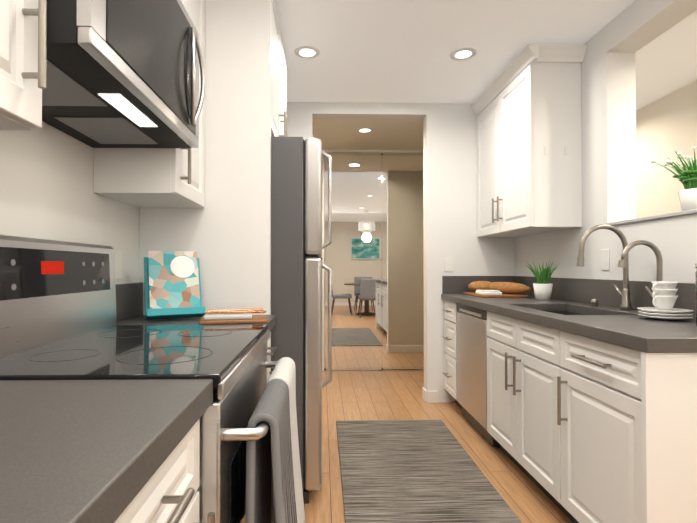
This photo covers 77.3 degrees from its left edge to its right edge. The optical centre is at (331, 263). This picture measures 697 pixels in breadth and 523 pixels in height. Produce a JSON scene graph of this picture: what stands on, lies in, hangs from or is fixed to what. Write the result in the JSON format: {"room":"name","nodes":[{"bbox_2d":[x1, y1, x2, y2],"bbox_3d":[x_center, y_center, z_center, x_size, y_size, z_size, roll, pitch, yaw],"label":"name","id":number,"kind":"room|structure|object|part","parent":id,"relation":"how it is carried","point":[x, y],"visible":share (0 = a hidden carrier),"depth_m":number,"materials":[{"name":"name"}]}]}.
{"room":"kitchen","nodes":[
{"label":"kitchen","id":0,"kind":"room"},
{"bbox_2d":[0,121,139,283],"bbox_3d":[-0.910,-0.133,0.078,0.120,2.530,7.360,0,-1,-1],"label":"wall","id":1,"kind":"structure","parent":0,"point":[46,180],"depth_m":1.40,"materials":[{"name":"white paint"}]},
{"bbox_2d":[0,0,46,129],"bbox_3d":[-0.707,-0.813,0.595,0.302,1.100,0.514,0,-1,-1],"label":"upper cabinet","id":2,"kind":"object","parent":1,"relation":"attached to","point":[23,49],"visible":1,"depth_m":0.78,"materials":[{"name":"paint"}]},
{"bbox_2d":[114,250,121,278],"bbox_3d":[-0.883,0.004,1.798,0.006,0.120,0.070,0,-1,-1],"label":"outlet","id":3,"kind":"object","parent":1,"relation":"attached to","point":[118,263],"visible":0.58,"depth_m":1.80,"materials":[{"name":"white plastic"}]},
{"bbox_2d":[42,0,204,147],"bbox_3d":[-0.659,-0.643,1.235,0.426,0.428,0.754,0,-1,-1],"label":"microwave","id":4,"kind":"object","parent":1,"relation":"attached to","point":[122,73],"visible":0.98,"depth_m":1.17,"materials":[{"name":"grey metal"}]},
{"bbox_2d":[93,0,204,207],"bbox_3d":[-0.714,-0.806,1.822,0.342,1.090,0.404,0,-1,-1],"label":"upper cabinet","id":5,"kind":"object","parent":1,"relation":"attached to","point":[156,177],"visible":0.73,"depth_m":1.62,"materials":[{"name":"paint"}]},
{"bbox_2d":[139,0,287,360],"bbox_3d":[-0.578,-0.095,2.482,0.644,2.500,0.918,0,-1,-1],"label":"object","id":6,"kind":"structure","parent":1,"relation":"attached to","point":[224,233],"depth_m":2.03,"materials":[{"name":"paint"}]},
{"bbox_2d":[313,119,422,149],"bbox_3d":[-0.255,-1.308,4.304,3.590,0.099,1.040,0,-1,-1],"label":"ceiling","id":7,"kind":"structure","parent":0,"point":[385,134],"depth_m":4.24,"materials":[{"name":"white paint"}]},
{"bbox_2d":[356,127,373,132],"bbox_3d":[0.314,-1.257,4.106,0.170,0.004,0.170,0,-1,-1],"label":"recessed light","id":8,"kind":"object","parent":7,"relation":"in","point":[364,130],"visible":1,"depth_m":4.10,"materials":[{"name":"white plastic"}]},
{"bbox_2d":[312,102,425,118],"bbox_3d":[0.320,-1.313,3.736,0.965,0.100,0.120,0,-1,-1],"label":"wall","id":9,"kind":"structure","parent":0,"point":[356,110],"depth_m":3.68,"materials":[{"name":"white paint"}]},
{"bbox_2d":[286,102,514,401],"bbox_3d":[-0.243,-0.099,3.713,3.590,2.530,0.120,0,-1,-1],"label":"wall","id":10,"kind":"structure","parent":0,"point":[449,180],"depth_m":3.68,"materials":[{"name":"white paint"}]},
{"bbox_2d":[422,387,426,401],"bbox_3d":[0.795,1.117,3.724,0.014,0.100,0.120,0,-1,-1],"label":"baseboard","id":11,"kind":"structure","parent":10,"relation":"attached to","point":[424,393],"depth_m":3.70,"materials":[{"name":"white wood"}]},
{"bbox_2d":[427,391,437,402],"bbox_3d":[0.849,1.116,3.658,0.089,0.100,0.014,0,-1,-1],"label":"baseboard","id":12,"kind":"structure","parent":10,"relation":"attached to","point":[432,396],"depth_m":3.65,"materials":[{"name":"white wood"}]},
{"bbox_2d":[445,258,452,271],"bbox_3d":[0.991,0.006,3.675,0.075,0.120,0.006,0,-1,-1],"label":"light switch","id":13,"kind":"object","parent":10,"relation":"attached to","point":[448,264],"visible":1,"depth_m":3.67,"materials":[{"name":"white plastic"}]},
{"bbox_2d":[304,371,572,522],"bbox_3d":[0.328,1.188,0.662,4.800,0.100,8.700,0,-1,-1],"label":"floor","id":14,"kind":"structure","parent":0,"point":[350,396],"depth_m":3.00,"materials":[{"name":"brown wood"}]},
{"bbox_2d":[0,235,277,522],"bbox_3d":[-0.506,0.537,1.228,0.728,1.212,0.758,0,-1,-1],"label":"range","id":15,"kind":"object","parent":14,"relation":"on","point":[58,319],"visible":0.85,"depth_m":1.11,"materials":[{"name":"black glass"}]},
{"bbox_2d":[245,379,296,522],"bbox_3d":[-0.132,0.582,1.083,0.117,0.520,0.290,0,-1,-1],"label":"towel","id":16,"kind":"object","parent":15,"relation":"hanging from","point":[272,408],"visible":0.94,"depth_m":1.00,"materials":[{"name":"grey fabric"}]},
{"bbox_2d":[266,357,305,522],"bbox_3d":[-0.140,0.610,1.380,0.113,0.570,0.295,0,-1,-1],"label":"towel","id":17,"kind":"object","parent":15,"relation":"hanging from","point":[284,369],"visible":0.42,"depth_m":1.35,"materials":[{"name":"grey fabric"}]},
{"bbox_2d":[124,427,211,522],"bbox_3d":[-0.554,0.703,0.584,0.608,0.868,0.513,0,-1,-1],"label":"base cabinet","id":18,"kind":"object","parent":14,"relation":"on","point":[174,496],"depth_m":0.69,"materials":[{"name":"paint"}]},
{"bbox_2d":[0,379,212,522],"bbox_3d":[-0.531,0.240,0.073,0.633,0.047,1.544,0,-1,-1],"label":"countertop","id":19,"kind":"structure","parent":18,"relation":"on","point":[72,451],"depth_m":0.56,"materials":[{"name":"grey stone"}]},
{"bbox_2d":[115,282,276,381],"bbox_3d":[-0.561,0.616,1.811,0.649,1.065,0.405,0,-1,-1],"label":"base cabinet","id":20,"kind":"object","parent":14,"relation":"on","point":[129,303],"visible":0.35,"depth_m":1.83,"materials":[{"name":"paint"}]},
{"bbox_2d":[144,251,205,319],"bbox_3d":[-0.681,0.089,1.876,0.230,0.288,0.218,0,-1,-28],"label":"cookbook","id":21,"kind":"object","parent":20,"relation":"on","point":[172,285],"visible":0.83,"depth_m":1.84,"materials":[{"name":"paper"}]},
{"bbox_2d":[199,308,267,324],"bbox_3d":[-0.396,0.209,1.766,0.260,0.046,0.180,0,-1,-13],"label":"cutting board","id":22,"kind":"object","parent":20,"relation":"on","point":[229,316],"visible":1,"depth_m":1.70,"materials":[{"name":"brown wood"}]},
{"bbox_2d":[271,136,331,503],"bbox_3d":[-0.439,0.261,2.483,0.864,1.787,0.800,0,-1,-1],"label":"fridge","id":23,"kind":"object","parent":14,"relation":"on","point":[297,248],"visible":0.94,"depth_m":2.09,"materials":[{"name":"grey metal"}]},
{"bbox_2d":[336,420,521,522],"bbox_3d":[0.443,1.148,2.291,0.780,0.008,1.850,0,-1,-1],"label":"rug","id":24,"kind":"object","parent":14,"relation":"on","point":[411,471],"visible":0.98,"depth_m":2.33,"materials":[{"name":"grey fabric"}]},
{"bbox_2d":[443,300,504,419],"bbox_3d":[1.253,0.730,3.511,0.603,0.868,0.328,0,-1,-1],"label":"base cabinet","id":25,"kind":"object","parent":14,"relation":"on","point":[495,324],"depth_m":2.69,"materials":[{"name":"paint"}]},
{"bbox_2d":[501,348,536,484],"bbox_3d":[1.257,0.843,2.331,0.394,0.620,0.674,0,-1,-1],"label":"base cabinet","id":26,"kind":"object","parent":14,"relation":"on","point":[518,373],"depth_m":2.26,"materials":[{"name":"paint"}]},
{"bbox_2d":[537,320,696,522],"bbox_3d":[1.282,0.713,1.677,0.624,0.868,0.638,0,-1,-1],"label":"base cabinet","id":27,"kind":"object","parent":14,"relation":"on","point":[591,414],"depth_m":1.53,"materials":[{"name":"paint"}]},
{"bbox_2d":[441,292,696,355],"bbox_3d":[1.262,0.243,2.515,0.628,0.087,2.330,0,-1,-1],"label":"countertop","id":28,"kind":"structure","parent":27,"relation":"on","point":[662,337],"depth_m":1.83,"materials":[{"name":"grey stone"}]},
{"bbox_2d":[457,303,500,447],"bbox_3d":[1.234,0.728,3.037,0.546,0.865,0.604,0,-1,-1],"label":"dishwasher","id":29,"kind":"object","parent":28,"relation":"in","point":[472,336],"visible":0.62,"depth_m":2.98,"materials":[{"name":"silver metal"}]},
{"bbox_2d":[463,281,530,297],"bbox_3d":[1.269,0.190,3.371,0.358,0.114,0.463,0,-1,-1],"label":"board","id":30,"kind":"object","parent":28,"relation":"on","point":[485,289],"visible":1,"depth_m":3.25,"materials":[{"name":"brown food"}]},
{"bbox_2d":[526,261,558,299],"bbox_3d":[1.450,0.111,2.960,0.206,0.265,0.198,0,-1,-1],"label":"potted plant","id":31,"kind":"object","parent":28,"relation":"on","point":[543,286],"visible":0.98,"depth_m":2.94,"materials":[{"name":"green plant"}]},
{"bbox_3d":[1.489,0.219,2.467,0.036,0.040,0.036,0,-1,-1],"label":"soap button","id":32,"kind":"part","parent":28,"relation":"part of","materials":[{"name":"silver metal"}]},
{"bbox_2d":[576,224,631,309],"bbox_3d":[1.403,0.016,2.284,0.281,0.442,0.124,0,-1,-1],"label":"faucet","id":33,"kind":"object","parent":28,"relation":"on","point":[625,303],"visible":0.98,"depth_m":2.24,"materials":[{"name":"silver metal"}]},
{"bbox_2d":[618,240,662,306],"bbox_3d":[1.438,0.062,2.060,0.217,0.346,0.121,0,-1,-1],"label":"faucet","id":34,"kind":"object","parent":28,"relation":"on","point":[656,251],"visible":0.56,"depth_m":2.02,"materials":[{"name":"silver metal"}]},
{"bbox_2d":[695,263,696,325],"bbox_3d":[1.379,0.099,1.565,0.112,0.262,0.112,0,-1,-1],"label":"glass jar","id":35,"kind":"object","parent":28,"relation":"on","point":[696,291],"visible":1,"depth_m":1.59,"materials":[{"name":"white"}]},
{"bbox_2d":[275,0,634,102],"bbox_3d":[0.328,-1.442,0.687,4.800,0.100,8.700,0,-1,-1],"label":"ceiling","id":36,"kind":"structure","parent":0,"point":[397,51],"depth_m":2.67,"materials":[{"name":"white paint"}]},
{"bbox_2d":[294,46,319,58],"bbox_3d":[-0.158,-1.369,2.826,0.170,0.004,0.170,0,-1,-1],"label":"recessed light","id":37,"kind":"object","parent":36,"relation":"in","point":[306,52],"visible":1,"depth_m":2.82,"materials":[{"name":"white plastic"}]},
{"bbox_2d":[450,48,476,60],"bbox_3d":[0.861,-1.369,2.848,0.170,0.004,0.170,0,-1,-1],"label":"recessed light","id":38,"kind":"object","parent":36,"relation":"in","point":[461,54],"visible":1,"depth_m":2.85,"materials":[{"name":"white plastic"}]},
{"bbox_2d":[505,316,536,359],"bbox_3d":[1.068,0.395,2.331,0.008,0.219,0.666,0,-1,-1],"label":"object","id":39,"kind":"structure","parent":0,"relation":"attached to","point":[519,335],"depth_m":2.25,"materials":[{"name":"white wood"}]},
{"bbox_2d":[515,25,696,282],"bbox_3d":[1.663,-0.110,2.534,0.170,2.530,2.320,0,-1,-1],"label":"wall","id":40,"kind":"structure","parent":0,"point":[608,108],"depth_m":2.50,"materials":[{"name":"white paint"}]},
{"bbox_2d":[471,44,586,236],"bbox_3d":[1.378,-0.786,3.180,0.369,1.115,1.024,0,-1,-1],"label":"upper cabinet","id":41,"kind":"object","parent":40,"relation":"attached to","point":[526,106],"visible":1,"depth_m":2.74,"materials":[{"name":"paint"}]},
{"bbox_2d":[442,276,695,315],"bbox_3d":[1.267,0.298,2.514,0.618,0.415,2.330,0,-1,-1],"label":"backsplash","id":42,"kind":"structure","parent":40,"relation":"attached to","point":[583,291],"depth_m":2.61,"materials":[{"name":"grey stone"}]},
{"bbox_2d":[601,249,609,269],"bbox_3d":[1.575,-0.025,2.506,0.006,0.120,0.070,0,-1,-1],"label":"outlet","id":43,"kind":"object","parent":40,"relation":"attached to","point":[605,259],"visible":1,"depth_m":2.50,"materials":[{"name":"white plastic"}]},
{"bbox_2d":[605,209,696,225],"bbox_3d":[1.675,-0.229,2.005,0.200,0.018,0.980,0,-1,-1],"label":"cap","id":44,"kind":"object","parent":40,"relation":"on","point":[681,213],"visible":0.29,"depth_m":2.12,"materials":[{"name":"white wood"}]},
{"bbox_2d":[650,146,696,210],"bbox_3d":[1.688,-0.380,2.001,0.299,0.283,0.296,0,-1,-1],"label":"potted plant","id":45,"kind":"object","parent":44,"relation":"on","point":[688,194],"visible":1,"depth_m":1.98,"materials":[{"name":"green plant"}]},
{"bbox_2d":[606,0,696,52],"bbox_3d":[1.675,-1.300,2.015,0.170,0.160,0.980,0,-1,-1],"label":"wall","id":46,"kind":"structure","parent":0,"point":[635,26],"depth_m":2.27,"materials":[{"name":"white paint"}]},
{"bbox_2d":[636,80,696,217],"bbox_3d":[2.687,-0.127,0.725,0.120,2.530,8.500,0,-1,-1],"label":"wall","id":47,"kind":"structure","parent":0,"point":[666,126],"depth_m":3.37,"materials":[{"name":"beige paint"}]},
{"bbox_2d":[636,11,696,109],"bbox_3d":[2.154,-1.333,3.186,0.840,0.069,3.580,0,-1,-1],"label":"ceiling","id":48,"kind":"structure","parent":0,"point":[666,62],"depth_m":2.83,"materials":[{"name":"white paint"}]},
{"bbox_3d":[-0.208,-0.088,4.874,3.710,2.530,0.120,0,-1,-1],"label":"wall","id":49,"kind":"structure","parent":0,"visible":0},
{"bbox_2d":[322,149,423,371],"bbox_3d":[0.539,-0.037,4.797,1.280,2.428,0.060,0,-1,-1],"label":"mirrored closet doors","id":50,"kind":"structure","parent":49,"relation":"in","point":[372,255],"depth_m":4.78,"materials":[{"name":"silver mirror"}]}
]}

